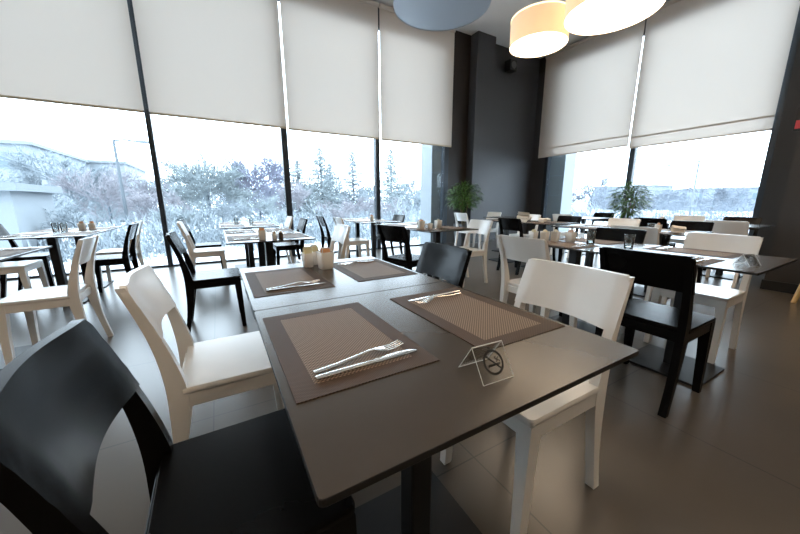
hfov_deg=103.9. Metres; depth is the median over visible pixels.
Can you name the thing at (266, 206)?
deciduous tree
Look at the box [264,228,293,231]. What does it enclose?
placemat
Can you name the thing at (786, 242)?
wall pillar
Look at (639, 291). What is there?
dining table
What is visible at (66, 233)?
placemat
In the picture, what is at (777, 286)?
baseboard
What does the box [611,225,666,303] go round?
dining chair
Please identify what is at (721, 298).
dining chair
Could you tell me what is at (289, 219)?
dining chair
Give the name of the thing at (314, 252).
cup
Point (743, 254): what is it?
sign
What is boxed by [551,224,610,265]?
dining table
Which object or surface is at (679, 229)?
paper napkin
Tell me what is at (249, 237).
placemat
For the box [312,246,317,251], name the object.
sachet
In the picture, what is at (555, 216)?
dining chair
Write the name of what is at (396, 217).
dining chair
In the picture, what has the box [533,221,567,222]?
placemat
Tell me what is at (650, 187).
apartment building
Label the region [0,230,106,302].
dining table
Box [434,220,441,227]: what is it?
cup
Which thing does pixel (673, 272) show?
dining chair
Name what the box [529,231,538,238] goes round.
cup
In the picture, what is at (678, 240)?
dining chair
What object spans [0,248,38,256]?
placemat
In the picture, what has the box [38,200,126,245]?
deciduous tree
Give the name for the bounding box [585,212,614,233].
dining chair
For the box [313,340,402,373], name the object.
fork
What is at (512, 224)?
dining chair
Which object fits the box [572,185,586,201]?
deciduous tree
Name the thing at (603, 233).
dining chair
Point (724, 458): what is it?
floor
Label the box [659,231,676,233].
placemat
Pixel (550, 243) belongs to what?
placemat
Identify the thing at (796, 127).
wall sign
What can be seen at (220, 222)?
placemat
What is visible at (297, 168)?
conifer tree
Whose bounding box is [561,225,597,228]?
placemat
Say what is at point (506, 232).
dining table
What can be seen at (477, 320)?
placemat
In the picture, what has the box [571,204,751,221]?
undergrowth
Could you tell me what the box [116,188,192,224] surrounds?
deciduous tree
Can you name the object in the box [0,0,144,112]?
roller blind
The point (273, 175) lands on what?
deciduous tree
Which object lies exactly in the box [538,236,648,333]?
dining table
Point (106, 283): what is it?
dining table
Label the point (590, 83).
roller blind
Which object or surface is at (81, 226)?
cup
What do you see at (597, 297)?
dining chair
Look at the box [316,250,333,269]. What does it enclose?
cup
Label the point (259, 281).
placemat
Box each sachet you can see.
[304,248,311,253]
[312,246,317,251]
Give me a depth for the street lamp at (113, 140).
14.90 m
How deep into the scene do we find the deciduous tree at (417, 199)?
23.97 m
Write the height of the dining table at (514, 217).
0.750 m
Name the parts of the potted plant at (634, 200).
stem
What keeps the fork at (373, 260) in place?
on the placemat at (377, 269)
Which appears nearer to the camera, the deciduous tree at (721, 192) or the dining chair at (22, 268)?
the dining chair at (22, 268)
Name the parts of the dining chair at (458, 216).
leg, backrest, leg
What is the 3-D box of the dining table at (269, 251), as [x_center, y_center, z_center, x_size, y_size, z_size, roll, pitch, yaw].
[-1.297,0.070,3.161,0.745,0.750,0.735,-7,14,-29]
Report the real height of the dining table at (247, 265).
0.750 m
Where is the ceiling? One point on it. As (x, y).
(496, 21)
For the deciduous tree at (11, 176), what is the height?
4.154 m
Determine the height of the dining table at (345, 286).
0.750 m
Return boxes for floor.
[0,239,799,533]
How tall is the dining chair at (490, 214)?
0.838 m
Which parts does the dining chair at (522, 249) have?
leg, seat frame, seat, backrest, leg, leg, leg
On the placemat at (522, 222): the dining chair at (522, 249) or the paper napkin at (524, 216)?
the paper napkin at (524, 216)
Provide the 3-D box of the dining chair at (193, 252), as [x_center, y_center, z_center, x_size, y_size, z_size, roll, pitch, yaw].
[-2.639,-0.193,4.218,0.504,0.838,0.414,-7,14,-29]
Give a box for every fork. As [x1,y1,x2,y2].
[266,279,319,289]
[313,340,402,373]
[341,260,373,264]
[414,292,459,303]
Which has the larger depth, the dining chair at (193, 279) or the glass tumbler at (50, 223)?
the glass tumbler at (50, 223)
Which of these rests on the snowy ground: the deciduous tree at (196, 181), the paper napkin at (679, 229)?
the deciduous tree at (196, 181)
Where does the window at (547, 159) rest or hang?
in the wall at (786, 141)
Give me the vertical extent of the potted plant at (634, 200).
1.497 m
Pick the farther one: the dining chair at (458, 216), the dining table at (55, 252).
the dining chair at (458, 216)
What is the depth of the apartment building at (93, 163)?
34.05 m
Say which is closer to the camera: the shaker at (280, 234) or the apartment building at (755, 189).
the shaker at (280, 234)
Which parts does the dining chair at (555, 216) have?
leg, backrest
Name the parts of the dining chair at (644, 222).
backrest, leg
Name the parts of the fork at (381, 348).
handle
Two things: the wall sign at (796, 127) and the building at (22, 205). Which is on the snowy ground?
the building at (22, 205)
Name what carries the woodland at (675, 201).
on the snowy ground
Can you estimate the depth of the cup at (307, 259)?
1.62 m
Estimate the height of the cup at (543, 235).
0.085 m
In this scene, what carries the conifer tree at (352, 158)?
on the snowy ground
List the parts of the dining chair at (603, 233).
leg, backrest, leg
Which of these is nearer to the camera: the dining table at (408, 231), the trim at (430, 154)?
the dining table at (408, 231)
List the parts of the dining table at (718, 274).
plate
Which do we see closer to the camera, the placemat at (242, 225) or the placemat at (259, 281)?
the placemat at (259, 281)
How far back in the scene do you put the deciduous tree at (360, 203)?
21.68 m
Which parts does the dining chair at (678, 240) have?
seat frame, seat, backrest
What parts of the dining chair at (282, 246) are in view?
leg, seat frame, seat, leg, backrest, leg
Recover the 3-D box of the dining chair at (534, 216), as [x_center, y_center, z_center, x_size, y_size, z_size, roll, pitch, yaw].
[2.354,-0.586,6.040,0.504,0.838,0.414,-7,14,-29]
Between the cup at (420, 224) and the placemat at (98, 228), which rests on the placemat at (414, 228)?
the cup at (420, 224)
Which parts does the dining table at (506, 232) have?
plate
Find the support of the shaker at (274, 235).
on the dining table at (269, 251)
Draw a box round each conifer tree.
[276,159,317,223]
[294,147,348,227]
[315,164,349,223]
[334,151,373,217]
[372,148,415,219]
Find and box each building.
[0,139,96,225]
[0,182,62,252]
[86,160,147,221]
[593,185,674,208]
[653,187,758,210]
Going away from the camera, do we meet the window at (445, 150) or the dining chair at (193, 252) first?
the dining chair at (193, 252)
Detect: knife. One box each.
[266,283,322,290]
[315,349,416,379]
[409,290,459,300]
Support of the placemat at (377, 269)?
on the dining table at (345, 286)
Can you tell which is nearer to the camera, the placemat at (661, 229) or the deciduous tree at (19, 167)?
the placemat at (661, 229)
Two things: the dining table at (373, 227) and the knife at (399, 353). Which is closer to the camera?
the knife at (399, 353)
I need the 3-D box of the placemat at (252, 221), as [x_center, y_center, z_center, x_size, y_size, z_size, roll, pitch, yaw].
[-2.415,-0.764,5.325,0.300,0.002,0.458,-7,14,-29]
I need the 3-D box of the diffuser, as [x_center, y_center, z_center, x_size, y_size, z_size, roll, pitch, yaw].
[1.916,-3.082,4.348,0.738,0.006,0.738,-7,14,-29]
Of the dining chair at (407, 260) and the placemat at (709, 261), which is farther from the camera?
the dining chair at (407, 260)
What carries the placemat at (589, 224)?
on the dining table at (591, 234)
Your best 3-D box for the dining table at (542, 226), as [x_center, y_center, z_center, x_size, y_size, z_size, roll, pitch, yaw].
[2.330,-0.358,5.164,0.745,0.750,0.735,-7,14,-29]
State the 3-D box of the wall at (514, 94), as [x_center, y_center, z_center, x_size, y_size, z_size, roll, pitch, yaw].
[-2.753,-2.513,5.638,15.640,5.200,0.140,-7,14,-29]
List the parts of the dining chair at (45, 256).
leg, backrest, leg, seat frame, seat, leg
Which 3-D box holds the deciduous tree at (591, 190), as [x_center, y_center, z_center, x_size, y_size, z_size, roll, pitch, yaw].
[31.780,-12.034,51.670,6.383,6.754,6.760,1,12,4]
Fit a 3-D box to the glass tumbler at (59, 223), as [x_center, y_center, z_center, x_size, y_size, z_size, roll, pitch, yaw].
[-3.986,-0.473,3.711,0.066,0.100,0.066,-7,14,-29]
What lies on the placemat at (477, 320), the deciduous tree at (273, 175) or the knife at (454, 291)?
the knife at (454, 291)
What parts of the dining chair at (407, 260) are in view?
leg, backrest, seat frame, seat, leg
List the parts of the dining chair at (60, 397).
leg, backrest, leg, seat frame, seat, leg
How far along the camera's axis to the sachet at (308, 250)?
1.62 m
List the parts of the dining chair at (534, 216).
seat, backrest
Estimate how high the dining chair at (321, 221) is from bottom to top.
0.838 m
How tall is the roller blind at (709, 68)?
2.726 m
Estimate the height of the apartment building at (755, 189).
4.550 m
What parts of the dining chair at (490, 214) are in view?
leg, backrest, leg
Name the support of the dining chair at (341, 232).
on the floor
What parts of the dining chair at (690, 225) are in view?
leg, backrest, leg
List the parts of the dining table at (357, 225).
plate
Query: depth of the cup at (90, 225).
3.96 m
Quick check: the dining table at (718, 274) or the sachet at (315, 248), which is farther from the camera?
the dining table at (718, 274)
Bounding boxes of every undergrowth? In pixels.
[26,198,419,262]
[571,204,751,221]
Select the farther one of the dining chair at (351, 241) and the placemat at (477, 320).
the dining chair at (351, 241)
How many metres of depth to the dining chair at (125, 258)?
3.63 m
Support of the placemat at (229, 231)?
on the dining table at (261, 250)
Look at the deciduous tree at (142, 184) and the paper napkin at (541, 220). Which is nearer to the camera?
the paper napkin at (541, 220)
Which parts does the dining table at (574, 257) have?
plate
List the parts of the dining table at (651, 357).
plate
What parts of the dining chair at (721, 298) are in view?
leg, seat, seat frame, leg, backrest, leg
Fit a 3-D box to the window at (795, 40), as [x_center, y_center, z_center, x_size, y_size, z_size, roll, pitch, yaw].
[5.864,-2.560,6.189,0.130,4.616,2.170,-7,14,-29]
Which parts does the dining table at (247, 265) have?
plate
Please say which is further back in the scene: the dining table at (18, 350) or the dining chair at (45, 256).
the dining chair at (45, 256)
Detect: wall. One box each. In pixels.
[7,8,539,280]
[526,18,799,255]
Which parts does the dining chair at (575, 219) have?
leg, leg, backrest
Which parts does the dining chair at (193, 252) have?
backrest, leg, leg, seat frame, seat, leg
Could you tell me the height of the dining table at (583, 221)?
0.750 m
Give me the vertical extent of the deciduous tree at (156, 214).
2.454 m
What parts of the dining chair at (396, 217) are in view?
leg, backrest, leg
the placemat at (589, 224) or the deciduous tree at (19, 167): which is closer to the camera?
the placemat at (589, 224)
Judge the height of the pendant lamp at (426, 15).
1.860 m
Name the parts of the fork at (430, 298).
handle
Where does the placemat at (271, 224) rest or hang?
on the dining table at (247, 226)
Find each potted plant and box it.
[445,181,483,246]
[605,181,655,218]
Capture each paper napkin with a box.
[517,212,531,222]
[538,218,550,222]
[670,225,685,232]
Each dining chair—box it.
[0,224,67,297]
[0,235,113,364]
[0,260,49,288]
[0,319,356,533]
[82,223,138,301]
[95,220,144,286]
[114,264,284,443]
[165,231,246,332]
[176,221,226,268]
[179,219,223,268]
[264,216,293,265]
[273,218,307,264]
[297,224,350,262]
[316,216,349,257]
[333,217,369,258]
[376,214,404,259]
[377,224,431,276]
[415,242,471,287]
[440,258,634,533]
[443,219,492,286]
[454,213,480,248]
[472,212,501,247]
[496,218,522,274]
[497,235,577,327]
[509,214,540,237]
[549,214,583,256]
[552,215,581,261]
[559,227,646,316]
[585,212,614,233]
[595,246,715,417]
[607,218,640,226]
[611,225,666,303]
[634,217,675,246]
[644,220,713,287]
[644,232,762,363]
[670,215,705,243]
[696,220,748,287]
[703,217,761,274]
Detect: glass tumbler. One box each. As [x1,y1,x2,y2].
[50,223,59,231]
[59,223,67,231]
[586,231,596,243]
[624,234,635,248]
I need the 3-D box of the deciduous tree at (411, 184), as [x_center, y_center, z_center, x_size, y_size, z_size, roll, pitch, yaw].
[1.536,-6.250,29.244,4.234,4.754,4.161,4,12,19]
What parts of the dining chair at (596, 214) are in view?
backrest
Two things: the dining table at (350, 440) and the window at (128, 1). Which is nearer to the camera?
the dining table at (350, 440)
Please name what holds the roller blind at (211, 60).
attached to the window at (131, 4)
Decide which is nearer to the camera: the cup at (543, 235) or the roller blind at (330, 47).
the cup at (543, 235)
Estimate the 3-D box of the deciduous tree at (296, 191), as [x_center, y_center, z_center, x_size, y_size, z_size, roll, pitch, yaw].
[-7.451,-4.218,21.827,3.033,3.854,2.765,10,15,40]
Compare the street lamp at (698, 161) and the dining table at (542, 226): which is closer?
the dining table at (542, 226)
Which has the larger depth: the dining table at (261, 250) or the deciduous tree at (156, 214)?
the deciduous tree at (156, 214)
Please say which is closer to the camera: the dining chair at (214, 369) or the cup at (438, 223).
the dining chair at (214, 369)
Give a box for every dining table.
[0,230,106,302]
[0,246,51,370]
[24,226,121,287]
[219,221,269,268]
[219,223,278,278]
[223,228,296,298]
[224,232,315,318]
[239,256,441,312]
[254,282,638,533]
[343,218,381,257]
[347,219,401,257]
[374,222,434,274]
[405,225,478,284]
[483,216,516,251]
[485,219,537,262]
[521,221,578,266]
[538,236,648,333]
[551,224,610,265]
[565,217,608,254]
[598,245,797,385]
[633,231,713,298]
[702,224,774,279]
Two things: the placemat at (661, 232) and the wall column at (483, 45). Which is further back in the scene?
the wall column at (483, 45)
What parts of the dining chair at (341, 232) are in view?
leg, backrest, leg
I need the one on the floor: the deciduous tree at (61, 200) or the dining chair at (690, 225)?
the dining chair at (690, 225)
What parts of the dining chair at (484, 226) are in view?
leg, seat, seat frame, backrest, leg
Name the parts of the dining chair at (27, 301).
leg, leg, seat, seat frame, leg, backrest, leg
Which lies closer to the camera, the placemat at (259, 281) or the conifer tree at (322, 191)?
the placemat at (259, 281)
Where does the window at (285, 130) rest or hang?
in the wall at (514, 94)
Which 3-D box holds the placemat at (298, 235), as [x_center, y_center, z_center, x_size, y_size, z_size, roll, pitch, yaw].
[-1.119,-0.320,3.184,0.300,0.002,0.458,-7,14,-29]
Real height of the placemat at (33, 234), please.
0.002 m
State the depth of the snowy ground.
13.57 m
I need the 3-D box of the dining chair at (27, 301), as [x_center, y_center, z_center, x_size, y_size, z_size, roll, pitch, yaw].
[-2.473,0.214,2.269,0.504,0.838,0.414,-7,14,-31]
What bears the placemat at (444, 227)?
on the dining table at (436, 233)
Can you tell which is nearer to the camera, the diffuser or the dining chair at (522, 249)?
the dining chair at (522, 249)
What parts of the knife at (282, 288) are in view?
handle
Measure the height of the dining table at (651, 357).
0.750 m
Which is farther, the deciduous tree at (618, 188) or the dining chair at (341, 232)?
the deciduous tree at (618, 188)
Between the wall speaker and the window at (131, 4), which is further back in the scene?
the wall speaker
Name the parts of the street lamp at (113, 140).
arm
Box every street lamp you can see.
[112,139,148,240]
[665,160,699,214]
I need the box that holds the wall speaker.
[504,59,516,73]
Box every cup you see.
[77,223,85,229]
[87,223,95,228]
[257,230,265,239]
[301,252,313,267]
[313,250,319,264]
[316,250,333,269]
[417,221,424,228]
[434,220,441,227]
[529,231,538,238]
[540,231,549,240]
[551,231,560,241]
[565,232,576,242]
[655,224,661,231]
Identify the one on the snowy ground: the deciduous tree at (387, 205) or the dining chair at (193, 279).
the deciduous tree at (387, 205)
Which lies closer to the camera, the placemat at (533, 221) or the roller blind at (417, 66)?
the placemat at (533, 221)
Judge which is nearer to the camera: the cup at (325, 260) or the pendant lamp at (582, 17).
the cup at (325, 260)
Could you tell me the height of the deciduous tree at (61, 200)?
3.054 m
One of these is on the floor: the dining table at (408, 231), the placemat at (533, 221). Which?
the dining table at (408, 231)
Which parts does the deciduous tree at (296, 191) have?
crown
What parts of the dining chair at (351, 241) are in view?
leg, backrest, leg, seat frame, seat, leg, leg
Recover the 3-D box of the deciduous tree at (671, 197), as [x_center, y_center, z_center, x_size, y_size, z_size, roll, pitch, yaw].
[32.601,-8.049,39.180,7.169,4.054,6.352,7,14,32]
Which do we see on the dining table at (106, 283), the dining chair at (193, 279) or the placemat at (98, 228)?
the placemat at (98, 228)
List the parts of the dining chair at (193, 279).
backrest, leg, leg, seat frame, seat, leg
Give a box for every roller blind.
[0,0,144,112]
[132,0,286,128]
[280,0,379,138]
[378,3,455,146]
[538,19,645,157]
[629,0,799,148]
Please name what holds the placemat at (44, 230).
on the dining table at (106, 283)
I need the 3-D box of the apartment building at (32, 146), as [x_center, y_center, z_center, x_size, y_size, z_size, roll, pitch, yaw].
[-35.972,-6.147,24.441,15.200,6.400,12.000,-7,14,-29]
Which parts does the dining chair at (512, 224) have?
leg, backrest, leg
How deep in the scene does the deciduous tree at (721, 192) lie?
36.89 m
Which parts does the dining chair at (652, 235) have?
backrest, leg, leg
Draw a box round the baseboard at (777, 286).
[760,279,798,293]
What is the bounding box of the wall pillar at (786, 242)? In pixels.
[764,133,799,283]
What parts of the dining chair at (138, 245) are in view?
leg, seat, backrest, leg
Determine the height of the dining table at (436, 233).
0.750 m
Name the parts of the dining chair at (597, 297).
leg, leg, leg, seat frame, seat, backrest, leg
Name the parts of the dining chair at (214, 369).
backrest, leg, leg, seat, seat frame, leg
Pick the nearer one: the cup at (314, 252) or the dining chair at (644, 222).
the cup at (314, 252)
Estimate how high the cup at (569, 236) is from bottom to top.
0.085 m
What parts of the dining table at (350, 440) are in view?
plate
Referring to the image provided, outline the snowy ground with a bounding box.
[7,206,752,277]
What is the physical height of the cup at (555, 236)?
0.085 m
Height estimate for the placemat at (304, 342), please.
0.002 m
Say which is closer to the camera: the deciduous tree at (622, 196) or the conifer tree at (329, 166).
the conifer tree at (329, 166)
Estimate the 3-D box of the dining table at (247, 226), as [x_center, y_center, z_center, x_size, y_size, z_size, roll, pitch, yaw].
[-2.224,-0.244,4.672,0.745,0.750,0.735,-7,14,-29]
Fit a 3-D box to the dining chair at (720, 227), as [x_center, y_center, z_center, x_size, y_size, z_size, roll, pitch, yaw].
[4.338,-0.202,4.175,0.504,0.838,0.414,-7,14,-29]
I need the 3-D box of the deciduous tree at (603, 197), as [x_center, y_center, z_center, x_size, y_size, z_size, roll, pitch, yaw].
[30.810,-9.137,45.150,6.532,3.754,7.197,-3,12,-14]
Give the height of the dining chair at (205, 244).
0.838 m
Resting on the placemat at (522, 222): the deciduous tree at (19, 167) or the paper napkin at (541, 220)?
the paper napkin at (541, 220)
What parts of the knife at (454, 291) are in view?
blade, handle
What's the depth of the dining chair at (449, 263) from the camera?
1.80 m
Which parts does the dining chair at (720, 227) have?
leg, backrest, leg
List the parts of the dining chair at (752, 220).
backrest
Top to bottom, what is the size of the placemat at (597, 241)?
0.002 m
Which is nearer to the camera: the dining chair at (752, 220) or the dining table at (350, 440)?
the dining table at (350, 440)
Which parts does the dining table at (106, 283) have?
plate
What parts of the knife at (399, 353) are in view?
handle, blade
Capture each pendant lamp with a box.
[393,0,491,31]
[509,0,568,57]
[564,0,665,35]
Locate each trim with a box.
[420,144,441,243]
[545,153,576,236]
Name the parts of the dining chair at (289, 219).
leg, backrest, leg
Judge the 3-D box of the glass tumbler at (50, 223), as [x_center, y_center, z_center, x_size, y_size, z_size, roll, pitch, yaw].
[-4.094,-0.474,3.719,0.066,0.100,0.066,-7,14,-29]
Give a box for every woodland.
[74,175,420,228]
[571,185,755,214]
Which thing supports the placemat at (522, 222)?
on the dining table at (542, 226)
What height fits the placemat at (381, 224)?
0.002 m
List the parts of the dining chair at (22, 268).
seat frame, seat, leg, leg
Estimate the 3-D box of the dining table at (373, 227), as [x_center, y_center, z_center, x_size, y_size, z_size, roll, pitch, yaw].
[-0.475,-0.446,5.621,0.745,0.750,0.735,-7,14,-29]
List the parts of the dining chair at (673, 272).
leg, leg, backrest, seat frame, seat, leg, leg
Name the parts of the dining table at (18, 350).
plate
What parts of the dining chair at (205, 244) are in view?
backrest, leg, seat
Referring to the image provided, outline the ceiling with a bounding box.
[373,0,669,58]
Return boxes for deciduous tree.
[0,142,125,222]
[0,168,28,182]
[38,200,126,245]
[43,162,145,223]
[53,196,84,226]
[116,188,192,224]
[117,171,178,230]
[144,149,268,225]
[144,199,205,241]
[186,194,251,226]
[218,152,294,219]
[231,193,285,227]
[271,181,311,229]
[314,196,361,223]
[337,196,374,218]
[366,197,412,223]
[397,189,420,217]
[398,176,420,206]
[572,173,615,212]
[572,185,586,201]
[590,192,642,215]
[600,196,646,212]
[602,188,652,204]
[636,189,694,213]
[676,181,754,212]
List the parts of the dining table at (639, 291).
plate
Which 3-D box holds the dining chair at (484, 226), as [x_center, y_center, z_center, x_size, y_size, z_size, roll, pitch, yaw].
[0.916,-0.209,4.251,0.504,0.838,0.414,-7,14,-29]
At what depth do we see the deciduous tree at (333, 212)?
19.16 m
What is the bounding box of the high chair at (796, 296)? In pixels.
[791,284,799,303]
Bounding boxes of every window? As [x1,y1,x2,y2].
[7,0,170,279]
[129,0,292,265]
[278,0,378,255]
[377,26,448,248]
[538,33,644,237]
[623,7,799,235]
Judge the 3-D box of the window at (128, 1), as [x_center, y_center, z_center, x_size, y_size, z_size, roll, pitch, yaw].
[-4.855,-2.173,4.469,2.025,4.616,0.130,-7,14,-29]
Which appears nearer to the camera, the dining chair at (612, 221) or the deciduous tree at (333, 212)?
the dining chair at (612, 221)
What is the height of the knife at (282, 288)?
0.006 m
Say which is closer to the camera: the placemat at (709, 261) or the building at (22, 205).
the placemat at (709, 261)
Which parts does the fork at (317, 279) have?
handle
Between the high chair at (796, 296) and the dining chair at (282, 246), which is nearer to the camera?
the high chair at (796, 296)
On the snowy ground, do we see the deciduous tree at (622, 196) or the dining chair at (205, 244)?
the deciduous tree at (622, 196)
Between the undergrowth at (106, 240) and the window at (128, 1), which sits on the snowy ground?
the undergrowth at (106, 240)
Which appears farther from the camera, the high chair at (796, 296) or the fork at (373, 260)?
the high chair at (796, 296)
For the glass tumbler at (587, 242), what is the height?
0.100 m
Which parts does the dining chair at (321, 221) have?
leg, backrest, leg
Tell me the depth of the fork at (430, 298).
1.07 m
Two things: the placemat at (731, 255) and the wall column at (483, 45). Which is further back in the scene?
the wall column at (483, 45)
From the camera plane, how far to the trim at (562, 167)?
9.07 m
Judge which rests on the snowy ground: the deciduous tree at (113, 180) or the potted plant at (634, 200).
the deciduous tree at (113, 180)
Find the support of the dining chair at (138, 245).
on the floor
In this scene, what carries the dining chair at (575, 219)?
on the floor
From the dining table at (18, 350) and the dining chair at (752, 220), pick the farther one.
the dining chair at (752, 220)
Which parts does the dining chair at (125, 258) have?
leg, leg, seat, seat frame, leg, backrest, leg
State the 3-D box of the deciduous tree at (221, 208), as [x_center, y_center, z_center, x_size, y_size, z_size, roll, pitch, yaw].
[-9.749,-2.706,17.301,3.096,2.754,3.370,3,12,14]
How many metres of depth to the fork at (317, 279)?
1.27 m
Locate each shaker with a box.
[272,231,276,238]
[278,231,282,238]
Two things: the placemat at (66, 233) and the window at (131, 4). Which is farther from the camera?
the window at (131, 4)
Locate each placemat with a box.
[0,233,49,237]
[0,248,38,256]
[31,228,76,231]
[51,231,99,235]
[76,227,115,230]
[220,222,241,223]
[220,224,244,226]
[225,230,255,233]
[227,235,258,241]
[245,267,334,297]
[248,221,268,222]
[251,223,274,225]
[263,302,438,403]
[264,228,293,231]
[271,233,309,238]
[334,259,417,281]
[381,224,409,225]
[390,287,564,351]
[406,227,443,230]
[434,226,465,228]
[522,222,549,223]
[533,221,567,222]
[547,240,599,248]
[559,238,628,244]
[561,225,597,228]
[582,224,610,226]
[638,250,724,265]
[643,246,747,258]
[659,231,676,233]
[661,229,693,231]
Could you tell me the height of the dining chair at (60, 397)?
0.838 m
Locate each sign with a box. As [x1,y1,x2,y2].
[459,340,513,385]
[732,254,760,266]
[792,107,799,131]
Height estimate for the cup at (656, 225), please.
0.080 m
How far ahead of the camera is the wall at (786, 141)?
5.37 m
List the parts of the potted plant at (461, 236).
planter, stem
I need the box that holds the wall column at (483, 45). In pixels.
[464,31,495,242]
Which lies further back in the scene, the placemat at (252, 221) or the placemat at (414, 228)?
the placemat at (252, 221)
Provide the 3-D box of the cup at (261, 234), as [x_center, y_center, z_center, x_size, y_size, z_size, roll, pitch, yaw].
[-1.257,-0.293,2.853,0.066,0.085,0.066,-7,14,-29]
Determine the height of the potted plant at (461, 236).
1.580 m
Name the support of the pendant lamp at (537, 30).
hanging from the ceiling
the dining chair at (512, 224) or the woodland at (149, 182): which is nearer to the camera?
the dining chair at (512, 224)
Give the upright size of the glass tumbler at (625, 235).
0.100 m
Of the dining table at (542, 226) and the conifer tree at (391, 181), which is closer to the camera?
the dining table at (542, 226)
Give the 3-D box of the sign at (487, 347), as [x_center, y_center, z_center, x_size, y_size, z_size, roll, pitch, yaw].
[0.172,0.181,0.625,0.078,0.061,0.077,-6,13,-26]

